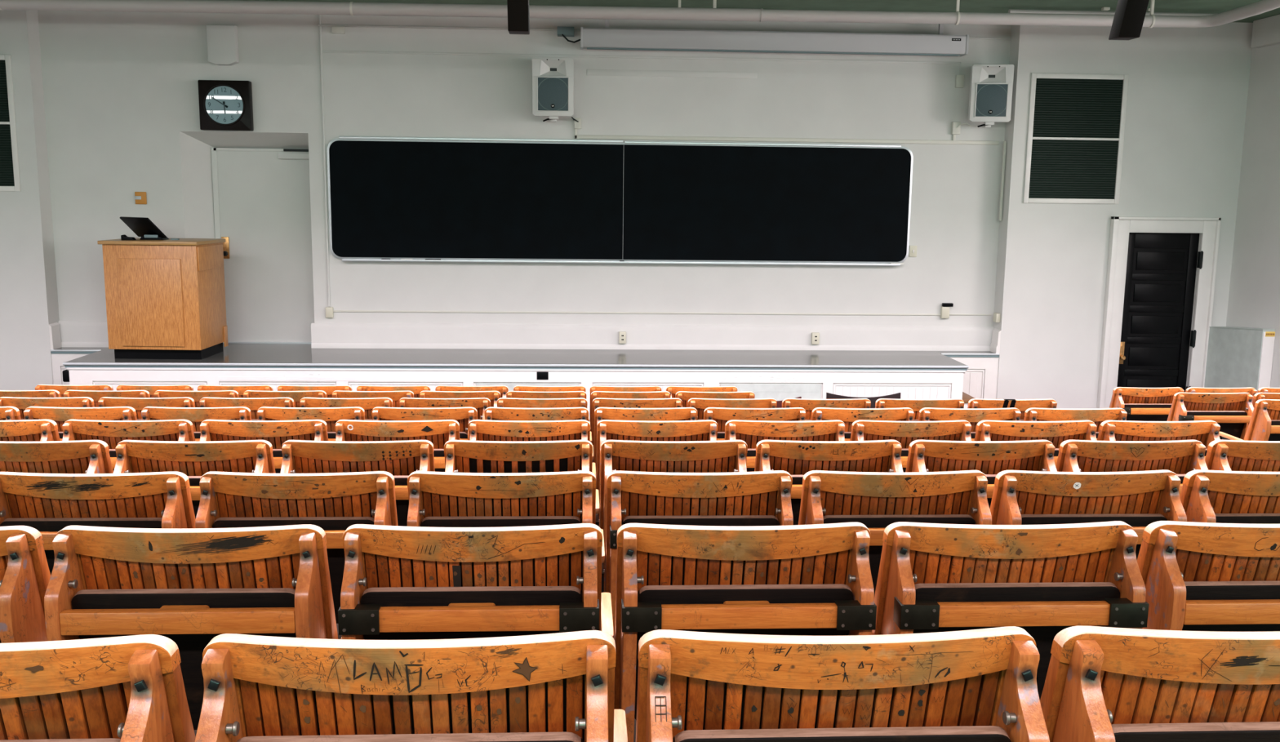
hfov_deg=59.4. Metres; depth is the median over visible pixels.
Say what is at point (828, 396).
chair
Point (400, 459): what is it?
folding chair
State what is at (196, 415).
folding chair
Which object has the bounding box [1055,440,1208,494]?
folding chair
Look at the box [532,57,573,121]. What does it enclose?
wall speaker
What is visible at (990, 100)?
grille
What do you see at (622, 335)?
wall socket
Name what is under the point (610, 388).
folding chair
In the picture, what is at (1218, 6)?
ceiling
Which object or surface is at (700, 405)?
folding chair
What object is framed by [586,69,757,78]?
trim
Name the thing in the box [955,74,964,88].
junction box
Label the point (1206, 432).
folding chair
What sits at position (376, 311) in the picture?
conduit
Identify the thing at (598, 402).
folding chair
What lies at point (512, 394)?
folding chair
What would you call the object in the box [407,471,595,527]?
folding chair
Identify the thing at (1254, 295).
wall
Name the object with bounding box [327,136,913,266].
blackboard
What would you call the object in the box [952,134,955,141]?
conduit
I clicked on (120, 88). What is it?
wall
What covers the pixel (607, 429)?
folding chair
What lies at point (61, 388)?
folding chair
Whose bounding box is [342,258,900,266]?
chalk tray
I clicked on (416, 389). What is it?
folding chair
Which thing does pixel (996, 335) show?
baseboard
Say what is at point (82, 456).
folding chair
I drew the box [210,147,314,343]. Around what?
door
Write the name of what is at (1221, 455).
folding chair
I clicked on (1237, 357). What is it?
partition panel
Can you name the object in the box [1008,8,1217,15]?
ceiling pipe
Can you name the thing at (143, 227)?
monitor
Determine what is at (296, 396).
folding chair
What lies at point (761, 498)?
folding chair
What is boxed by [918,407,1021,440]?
folding chair
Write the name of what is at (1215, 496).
folding chair
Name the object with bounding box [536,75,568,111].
grille
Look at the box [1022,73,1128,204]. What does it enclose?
window
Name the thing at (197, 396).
folding chair
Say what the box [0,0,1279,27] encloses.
ceiling pipe
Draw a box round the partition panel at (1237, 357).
[1204,326,1275,393]
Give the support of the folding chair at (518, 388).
on the floor
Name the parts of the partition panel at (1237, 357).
lid, panel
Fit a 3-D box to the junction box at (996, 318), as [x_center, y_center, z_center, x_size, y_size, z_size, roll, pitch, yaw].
[3.810,-0.571,11.989,0.045,0.095,0.100,0,9,-3]
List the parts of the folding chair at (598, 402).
panel, rail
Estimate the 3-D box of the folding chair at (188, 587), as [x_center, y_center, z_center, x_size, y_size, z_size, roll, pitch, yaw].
[-0.885,0.704,2.338,0.527,0.870,0.439,0,9,-3]
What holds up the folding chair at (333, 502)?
on the floor
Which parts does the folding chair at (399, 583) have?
panel, corner plate, hinge knob, cross rail, seat, rail, panel, corner plate, hinge knob, panel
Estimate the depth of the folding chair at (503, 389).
7.74 m
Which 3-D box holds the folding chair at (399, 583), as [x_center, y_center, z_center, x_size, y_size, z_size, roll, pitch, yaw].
[-0.348,0.707,2.364,0.527,0.870,0.446,0,9,-3]
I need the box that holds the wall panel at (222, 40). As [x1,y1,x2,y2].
[206,24,239,65]
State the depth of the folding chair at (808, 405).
6.29 m
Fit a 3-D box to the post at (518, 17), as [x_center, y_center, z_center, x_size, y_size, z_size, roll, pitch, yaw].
[-0.502,-1.977,4.533,0.088,1.129,0.481,0,9,-3]
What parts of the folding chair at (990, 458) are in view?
panel, panel, rail, cross rail, seat, panel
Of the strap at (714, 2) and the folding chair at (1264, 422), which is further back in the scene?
the strap at (714, 2)
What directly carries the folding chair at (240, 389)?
on the floor
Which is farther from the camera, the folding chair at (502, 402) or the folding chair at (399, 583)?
the folding chair at (502, 402)
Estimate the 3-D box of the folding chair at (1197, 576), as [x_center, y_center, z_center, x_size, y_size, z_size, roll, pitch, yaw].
[1.246,0.711,2.454,0.527,0.870,0.439,0,9,-3]
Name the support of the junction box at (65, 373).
attached to the stage
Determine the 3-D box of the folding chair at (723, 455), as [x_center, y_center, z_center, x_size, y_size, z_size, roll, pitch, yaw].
[0.093,0.644,4.013,0.527,0.870,0.439,0,9,-3]
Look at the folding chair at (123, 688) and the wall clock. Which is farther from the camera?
the wall clock
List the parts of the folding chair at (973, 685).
armrest, panel, hinge knob, panel, rail, seat, panel, hinge knob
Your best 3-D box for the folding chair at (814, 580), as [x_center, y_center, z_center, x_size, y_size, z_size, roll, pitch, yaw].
[0.180,0.708,2.392,0.527,0.870,0.446,0,9,-3]
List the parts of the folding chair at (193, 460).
panel, rail, seat, cross rail, panel, panel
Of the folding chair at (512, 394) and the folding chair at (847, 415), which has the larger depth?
the folding chair at (512, 394)
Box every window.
[0,54,20,191]
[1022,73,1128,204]
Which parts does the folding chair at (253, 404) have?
rail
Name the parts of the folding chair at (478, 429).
panel, panel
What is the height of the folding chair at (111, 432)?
0.870 m
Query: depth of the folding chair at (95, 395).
6.85 m
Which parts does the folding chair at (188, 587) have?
hinge knob, panel, cross rail, seat, rail, panel, hinge knob, panel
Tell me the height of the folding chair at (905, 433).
0.870 m
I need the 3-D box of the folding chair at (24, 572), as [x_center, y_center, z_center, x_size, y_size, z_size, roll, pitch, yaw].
[-1.421,0.703,2.309,0.527,0.870,0.439,0,9,-3]
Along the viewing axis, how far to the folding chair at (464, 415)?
5.36 m
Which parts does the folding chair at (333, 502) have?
hinge knob, panel, seat, rail, panel, cross rail, hinge knob, panel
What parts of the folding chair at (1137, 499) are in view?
panel, rail, seat, cross rail, panel, hinge knob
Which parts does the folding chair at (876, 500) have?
panel, cross rail, panel, rail, seat, panel, hinge knob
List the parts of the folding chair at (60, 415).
seat, rail, panel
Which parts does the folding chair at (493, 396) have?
rail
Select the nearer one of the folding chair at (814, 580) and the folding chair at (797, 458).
the folding chair at (814, 580)
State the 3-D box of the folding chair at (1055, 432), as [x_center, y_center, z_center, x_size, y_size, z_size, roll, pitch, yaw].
[1.647,0.617,4.918,0.527,0.870,0.439,0,9,-3]
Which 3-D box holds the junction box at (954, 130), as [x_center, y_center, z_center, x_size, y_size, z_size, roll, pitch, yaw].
[3.315,-2.547,11.773,0.085,0.130,0.050,0,9,-3]
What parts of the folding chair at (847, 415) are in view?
seat, rail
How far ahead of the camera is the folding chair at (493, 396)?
6.96 m
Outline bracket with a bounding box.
[557,26,580,43]
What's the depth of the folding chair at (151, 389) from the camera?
7.62 m
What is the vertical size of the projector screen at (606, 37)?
0.382 m
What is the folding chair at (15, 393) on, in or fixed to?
on the floor
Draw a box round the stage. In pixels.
[50,342,999,413]
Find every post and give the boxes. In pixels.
[506,0,529,34]
[1108,0,1149,39]
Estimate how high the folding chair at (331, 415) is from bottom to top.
0.870 m
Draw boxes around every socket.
[537,372,548,379]
[618,331,626,343]
[811,332,819,344]
[940,306,949,318]
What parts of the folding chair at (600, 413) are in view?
panel, rail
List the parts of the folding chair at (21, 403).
rail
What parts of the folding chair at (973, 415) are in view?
rail, seat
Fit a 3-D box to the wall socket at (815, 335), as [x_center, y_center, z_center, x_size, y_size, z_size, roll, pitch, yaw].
[1.877,-0.349,12.010,0.080,0.125,0.047,0,9,-3]
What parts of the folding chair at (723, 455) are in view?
armrest, panel, rail, panel, panel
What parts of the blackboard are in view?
map rail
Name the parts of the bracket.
plate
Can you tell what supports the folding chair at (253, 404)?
on the floor
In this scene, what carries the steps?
on the floor
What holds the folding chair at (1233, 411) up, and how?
on the floor
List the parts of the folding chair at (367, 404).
rail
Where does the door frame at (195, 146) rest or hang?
attached to the wall at (120, 88)
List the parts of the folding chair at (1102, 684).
panel, hinge knob, rail, seat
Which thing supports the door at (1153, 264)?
in the wall at (1188, 90)
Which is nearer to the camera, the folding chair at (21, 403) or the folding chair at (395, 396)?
the folding chair at (21, 403)
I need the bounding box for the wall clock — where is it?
[197,80,253,130]
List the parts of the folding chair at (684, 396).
rail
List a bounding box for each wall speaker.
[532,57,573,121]
[968,64,1014,127]
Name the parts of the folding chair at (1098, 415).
panel, rail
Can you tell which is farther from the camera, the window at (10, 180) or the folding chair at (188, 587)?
the window at (10, 180)
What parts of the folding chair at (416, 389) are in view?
rail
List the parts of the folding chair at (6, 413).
panel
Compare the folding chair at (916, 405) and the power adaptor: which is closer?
the folding chair at (916, 405)
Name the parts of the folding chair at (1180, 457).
panel, rail, seat, cross rail, panel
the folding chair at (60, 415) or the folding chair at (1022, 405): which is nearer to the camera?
the folding chair at (60, 415)
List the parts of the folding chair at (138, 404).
rail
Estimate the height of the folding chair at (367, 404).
0.870 m
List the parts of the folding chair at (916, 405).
rail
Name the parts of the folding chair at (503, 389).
rail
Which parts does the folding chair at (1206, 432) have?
panel, rail, panel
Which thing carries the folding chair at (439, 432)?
on the floor
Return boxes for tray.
[120,234,136,239]
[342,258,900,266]
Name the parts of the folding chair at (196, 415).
rail, seat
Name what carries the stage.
on the floor
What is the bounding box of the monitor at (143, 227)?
[120,216,168,239]
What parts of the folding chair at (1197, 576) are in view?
panel, rail, seat, cross rail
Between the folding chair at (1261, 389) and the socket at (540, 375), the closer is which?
the folding chair at (1261, 389)
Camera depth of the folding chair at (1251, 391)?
8.03 m
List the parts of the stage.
plate, grey panel, grey panel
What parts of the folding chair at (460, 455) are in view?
panel, rail, panel, panel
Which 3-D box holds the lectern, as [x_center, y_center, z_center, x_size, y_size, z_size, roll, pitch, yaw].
[-4.672,-0.724,11.082,0.940,1.140,0.760,1,9,0]
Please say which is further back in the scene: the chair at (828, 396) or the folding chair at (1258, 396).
the chair at (828, 396)
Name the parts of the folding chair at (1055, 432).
panel, rail, cross rail, seat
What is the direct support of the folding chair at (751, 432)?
on the floor
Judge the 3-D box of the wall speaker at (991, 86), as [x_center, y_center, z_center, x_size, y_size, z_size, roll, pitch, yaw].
[3.602,-2.833,11.594,0.410,0.623,0.340,2,11,7]
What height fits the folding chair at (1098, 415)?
0.870 m
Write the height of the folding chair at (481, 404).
0.870 m
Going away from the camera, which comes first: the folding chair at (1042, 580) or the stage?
the folding chair at (1042, 580)
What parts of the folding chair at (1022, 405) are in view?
rail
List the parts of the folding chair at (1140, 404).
panel, corner plate, rail, seat, cross rail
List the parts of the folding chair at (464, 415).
rail, seat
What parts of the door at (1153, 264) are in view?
lock plate, knob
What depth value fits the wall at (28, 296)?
11.26 m
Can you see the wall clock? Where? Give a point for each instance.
(224, 104)
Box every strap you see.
[712,0,716,8]
[1101,7,1110,10]
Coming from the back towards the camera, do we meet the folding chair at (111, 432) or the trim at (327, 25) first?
the trim at (327, 25)
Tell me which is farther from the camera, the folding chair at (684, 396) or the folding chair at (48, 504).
the folding chair at (684, 396)
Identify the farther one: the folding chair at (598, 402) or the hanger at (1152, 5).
the hanger at (1152, 5)
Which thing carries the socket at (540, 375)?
attached to the stage
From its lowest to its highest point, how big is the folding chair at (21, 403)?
0.870 m
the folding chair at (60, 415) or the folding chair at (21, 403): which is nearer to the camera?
the folding chair at (60, 415)
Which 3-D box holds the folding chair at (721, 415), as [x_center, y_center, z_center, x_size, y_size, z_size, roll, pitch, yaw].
[0.537,0.587,5.664,0.527,0.870,0.439,0,9,-3]
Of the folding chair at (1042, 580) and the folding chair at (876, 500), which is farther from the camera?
the folding chair at (876, 500)
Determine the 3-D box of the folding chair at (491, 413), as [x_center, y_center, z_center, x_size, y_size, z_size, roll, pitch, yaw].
[-0.523,0.584,5.607,0.527,0.870,0.439,0,9,-3]
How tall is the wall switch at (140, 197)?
0.125 m
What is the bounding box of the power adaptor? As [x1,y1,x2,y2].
[942,302,953,306]
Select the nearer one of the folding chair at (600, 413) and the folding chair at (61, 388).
the folding chair at (600, 413)
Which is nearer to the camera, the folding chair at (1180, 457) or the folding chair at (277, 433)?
the folding chair at (1180, 457)
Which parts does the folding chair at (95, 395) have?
rail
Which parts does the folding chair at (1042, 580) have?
panel, hinge knob, corner plate, panel, rail, seat, cross rail, panel, hinge knob, corner plate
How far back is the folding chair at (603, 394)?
7.02 m
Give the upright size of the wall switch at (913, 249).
0.120 m
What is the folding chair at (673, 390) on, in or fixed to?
on the floor
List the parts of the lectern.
panel, drawer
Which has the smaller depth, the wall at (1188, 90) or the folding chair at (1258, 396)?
the folding chair at (1258, 396)
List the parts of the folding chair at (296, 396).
rail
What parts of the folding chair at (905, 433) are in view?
panel, cross rail, seat, rail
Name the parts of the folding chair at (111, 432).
seat, cross rail, rail, panel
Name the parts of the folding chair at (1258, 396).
panel, rail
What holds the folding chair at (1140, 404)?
on the floor
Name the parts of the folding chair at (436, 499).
panel, hinge knob, seat, rail, panel, hinge knob, panel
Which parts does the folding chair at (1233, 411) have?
panel, corner plate, rail, seat, cross rail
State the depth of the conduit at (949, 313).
12.11 m
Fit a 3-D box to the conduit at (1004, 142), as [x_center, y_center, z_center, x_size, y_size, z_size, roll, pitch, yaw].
[3.822,-2.002,11.837,0.026,0.831,0.030,0,9,-3]
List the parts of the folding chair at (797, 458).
panel, cross rail, seat, panel, rail, panel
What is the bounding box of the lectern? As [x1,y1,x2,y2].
[97,237,228,359]
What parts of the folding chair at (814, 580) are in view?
armrest, panel, hinge knob, corner plate, panel, rail, seat, cross rail, panel, hinge knob, corner plate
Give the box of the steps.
[962,391,974,408]
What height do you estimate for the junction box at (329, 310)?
0.110 m
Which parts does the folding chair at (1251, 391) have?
rail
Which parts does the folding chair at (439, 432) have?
rail, panel, seat, cross rail, panel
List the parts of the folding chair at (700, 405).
rail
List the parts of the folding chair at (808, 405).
rail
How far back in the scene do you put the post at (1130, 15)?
4.88 m
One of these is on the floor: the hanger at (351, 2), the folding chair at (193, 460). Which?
the folding chair at (193, 460)
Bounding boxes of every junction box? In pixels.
[62,369,69,382]
[325,306,333,317]
[331,26,345,34]
[573,117,581,128]
[951,121,960,134]
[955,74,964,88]
[992,312,1000,322]
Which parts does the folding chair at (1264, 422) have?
armrest, panel, rail, seat, cross rail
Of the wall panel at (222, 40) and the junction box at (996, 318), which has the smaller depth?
the wall panel at (222, 40)
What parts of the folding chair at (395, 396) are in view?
rail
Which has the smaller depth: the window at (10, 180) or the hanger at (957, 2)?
the hanger at (957, 2)
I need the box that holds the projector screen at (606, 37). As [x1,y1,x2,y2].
[580,18,968,56]
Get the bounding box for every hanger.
[349,1,353,15]
[955,0,959,25]
[1147,0,1155,27]
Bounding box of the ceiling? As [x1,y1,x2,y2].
[246,0,1279,22]
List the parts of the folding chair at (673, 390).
rail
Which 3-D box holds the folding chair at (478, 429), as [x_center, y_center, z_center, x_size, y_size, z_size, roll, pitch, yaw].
[-0.480,0.610,4.803,0.527,0.870,0.439,0,9,-3]
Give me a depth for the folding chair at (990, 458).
3.86 m
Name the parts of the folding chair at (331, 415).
rail, seat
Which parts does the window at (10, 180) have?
louvre panel, louvre panel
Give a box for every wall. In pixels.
[0,9,59,390]
[37,10,1011,326]
[992,22,1253,408]
[1226,44,1279,387]
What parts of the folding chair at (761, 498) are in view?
armrest, panel, corner plate, hinge knob, rail, seat, panel, hinge knob, panel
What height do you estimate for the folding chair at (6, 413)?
0.870 m
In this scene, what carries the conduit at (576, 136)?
attached to the wall at (120, 88)
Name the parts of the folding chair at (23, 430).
panel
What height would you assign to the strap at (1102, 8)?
0.024 m
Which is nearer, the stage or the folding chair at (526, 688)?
the folding chair at (526, 688)
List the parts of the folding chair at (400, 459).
panel, rail, panel, seat, cross rail, panel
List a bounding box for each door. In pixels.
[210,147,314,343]
[1096,216,1221,408]
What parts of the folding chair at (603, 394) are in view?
panel, rail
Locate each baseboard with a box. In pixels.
[48,322,61,349]
[57,320,108,347]
[311,323,993,351]
[990,328,1000,353]
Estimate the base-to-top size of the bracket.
0.163 m
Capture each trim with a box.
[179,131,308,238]
[318,24,1010,39]
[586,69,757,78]
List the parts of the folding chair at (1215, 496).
panel, rail, seat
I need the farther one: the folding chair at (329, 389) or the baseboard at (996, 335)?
the baseboard at (996, 335)
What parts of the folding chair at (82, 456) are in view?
rail, panel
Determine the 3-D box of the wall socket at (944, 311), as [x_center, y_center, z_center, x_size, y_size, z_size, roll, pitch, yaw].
[3.282,-0.631,12.078,0.085,0.125,0.050,0,9,-3]
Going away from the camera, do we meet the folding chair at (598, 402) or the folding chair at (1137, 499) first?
the folding chair at (1137, 499)
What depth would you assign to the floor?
3.42 m
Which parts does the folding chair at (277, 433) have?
rail, panel, seat, cross rail, panel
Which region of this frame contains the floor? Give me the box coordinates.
[194,623,636,741]
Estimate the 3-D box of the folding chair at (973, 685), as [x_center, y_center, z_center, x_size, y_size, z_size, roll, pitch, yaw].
[0.224,0.731,1.594,0.527,0.870,0.439,0,9,-3]
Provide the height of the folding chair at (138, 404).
0.870 m
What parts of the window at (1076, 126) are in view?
louvre panel, louvre panel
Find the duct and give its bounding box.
[1250,14,1279,48]
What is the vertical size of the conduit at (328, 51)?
0.142 m
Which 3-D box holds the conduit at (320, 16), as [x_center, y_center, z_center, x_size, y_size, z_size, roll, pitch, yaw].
[-3.231,-2.158,11.500,0.022,3.007,0.018,0,9,-3]
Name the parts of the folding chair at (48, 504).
hinge knob, panel, cross rail, seat, rail, panel, panel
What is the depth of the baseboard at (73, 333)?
11.62 m
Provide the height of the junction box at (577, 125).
0.110 m
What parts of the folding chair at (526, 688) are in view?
hinge knob, panel, rail, seat, panel, hinge knob, panel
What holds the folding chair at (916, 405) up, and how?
on the floor
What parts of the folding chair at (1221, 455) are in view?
panel, rail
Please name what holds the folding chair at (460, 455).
on the floor
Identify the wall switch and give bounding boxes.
[134,191,146,204]
[909,245,917,257]
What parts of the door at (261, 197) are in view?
handle plate, frame, closer arm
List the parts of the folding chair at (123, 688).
seat, rail, hinge knob, panel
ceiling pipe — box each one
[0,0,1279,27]
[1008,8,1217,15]
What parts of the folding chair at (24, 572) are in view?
rail, panel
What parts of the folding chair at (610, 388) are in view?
panel, rail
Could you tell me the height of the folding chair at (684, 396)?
0.870 m
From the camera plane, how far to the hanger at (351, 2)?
9.80 m
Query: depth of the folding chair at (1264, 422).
6.45 m
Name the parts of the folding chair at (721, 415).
seat, rail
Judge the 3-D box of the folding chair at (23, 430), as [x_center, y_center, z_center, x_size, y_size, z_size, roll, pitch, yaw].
[-2.627,0.603,4.686,0.527,0.870,0.439,0,9,-3]
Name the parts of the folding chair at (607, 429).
armrest, panel, panel, rail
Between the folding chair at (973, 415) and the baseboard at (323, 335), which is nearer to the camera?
the folding chair at (973, 415)
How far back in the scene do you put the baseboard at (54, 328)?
11.47 m
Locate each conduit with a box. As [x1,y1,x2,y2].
[319,14,330,306]
[322,50,960,75]
[333,310,940,315]
[574,128,999,145]
[949,313,991,315]
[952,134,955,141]
[998,141,1006,221]
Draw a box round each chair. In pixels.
[0,390,60,397]
[0,396,94,419]
[0,406,21,420]
[0,419,60,441]
[0,440,113,473]
[0,471,195,575]
[0,525,50,643]
[0,634,195,741]
[23,406,137,440]
[35,384,113,397]
[44,524,337,729]
[62,419,195,471]
[63,390,150,407]
[97,396,195,420]
[112,440,275,519]
[116,384,193,397]
[141,406,251,441]
[153,390,239,407]
[194,630,616,741]
[195,471,398,623]
[197,384,273,398]
[199,397,294,420]
[199,419,328,473]
[243,390,326,407]
[257,406,364,440]
[277,385,351,398]
[280,440,435,526]
[299,397,392,420]
[331,390,413,407]
[334,419,459,471]
[337,523,602,688]
[356,385,430,398]
[371,406,477,439]
[399,397,490,419]
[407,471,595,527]
[419,391,500,407]
[435,385,508,397]
[444,440,592,473]
[467,419,590,441]
[484,407,588,421]
[497,397,587,408]
[506,391,586,399]
[513,385,586,391]
[588,386,661,431]
[588,391,670,444]
[590,397,682,462]
[591,419,718,527]
[592,407,697,488]
[595,440,747,592]
[600,470,793,639]
[600,522,876,741]
[613,626,1049,741]
[666,386,737,398]
[675,391,755,407]
[687,398,777,420]
[703,407,806,440]
[724,419,844,471]
[754,440,903,524]
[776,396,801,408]
[782,398,871,421]
[798,470,991,595]
[811,407,914,440]
[826,392,900,408]
[849,419,971,472]
[871,520,1148,699]
[875,398,964,421]
[905,440,1057,508]
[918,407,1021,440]
[967,398,1057,421]
[974,420,1097,465]
[989,469,1186,559]
[1023,407,1127,439]
[1040,625,1279,741]
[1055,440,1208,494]
[1097,420,1220,457]
[1109,386,1184,421]
[1137,520,1279,631]
[1166,392,1253,439]
[1179,469,1279,524]
[1185,386,1257,400]
[1204,440,1279,471]
[1218,399,1279,440]
[1252,392,1279,407]
[1257,387,1279,392]
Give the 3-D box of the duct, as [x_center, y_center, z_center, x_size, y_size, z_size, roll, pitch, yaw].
[6.711,-2.166,3.519,0.089,0.270,16.090,0,9,-3]
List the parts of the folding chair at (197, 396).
rail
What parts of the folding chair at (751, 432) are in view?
panel, seat, cross rail, panel, rail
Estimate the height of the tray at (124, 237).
0.050 m
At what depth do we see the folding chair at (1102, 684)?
1.41 m
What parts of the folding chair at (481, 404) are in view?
rail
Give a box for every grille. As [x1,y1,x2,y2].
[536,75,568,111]
[973,83,1008,117]

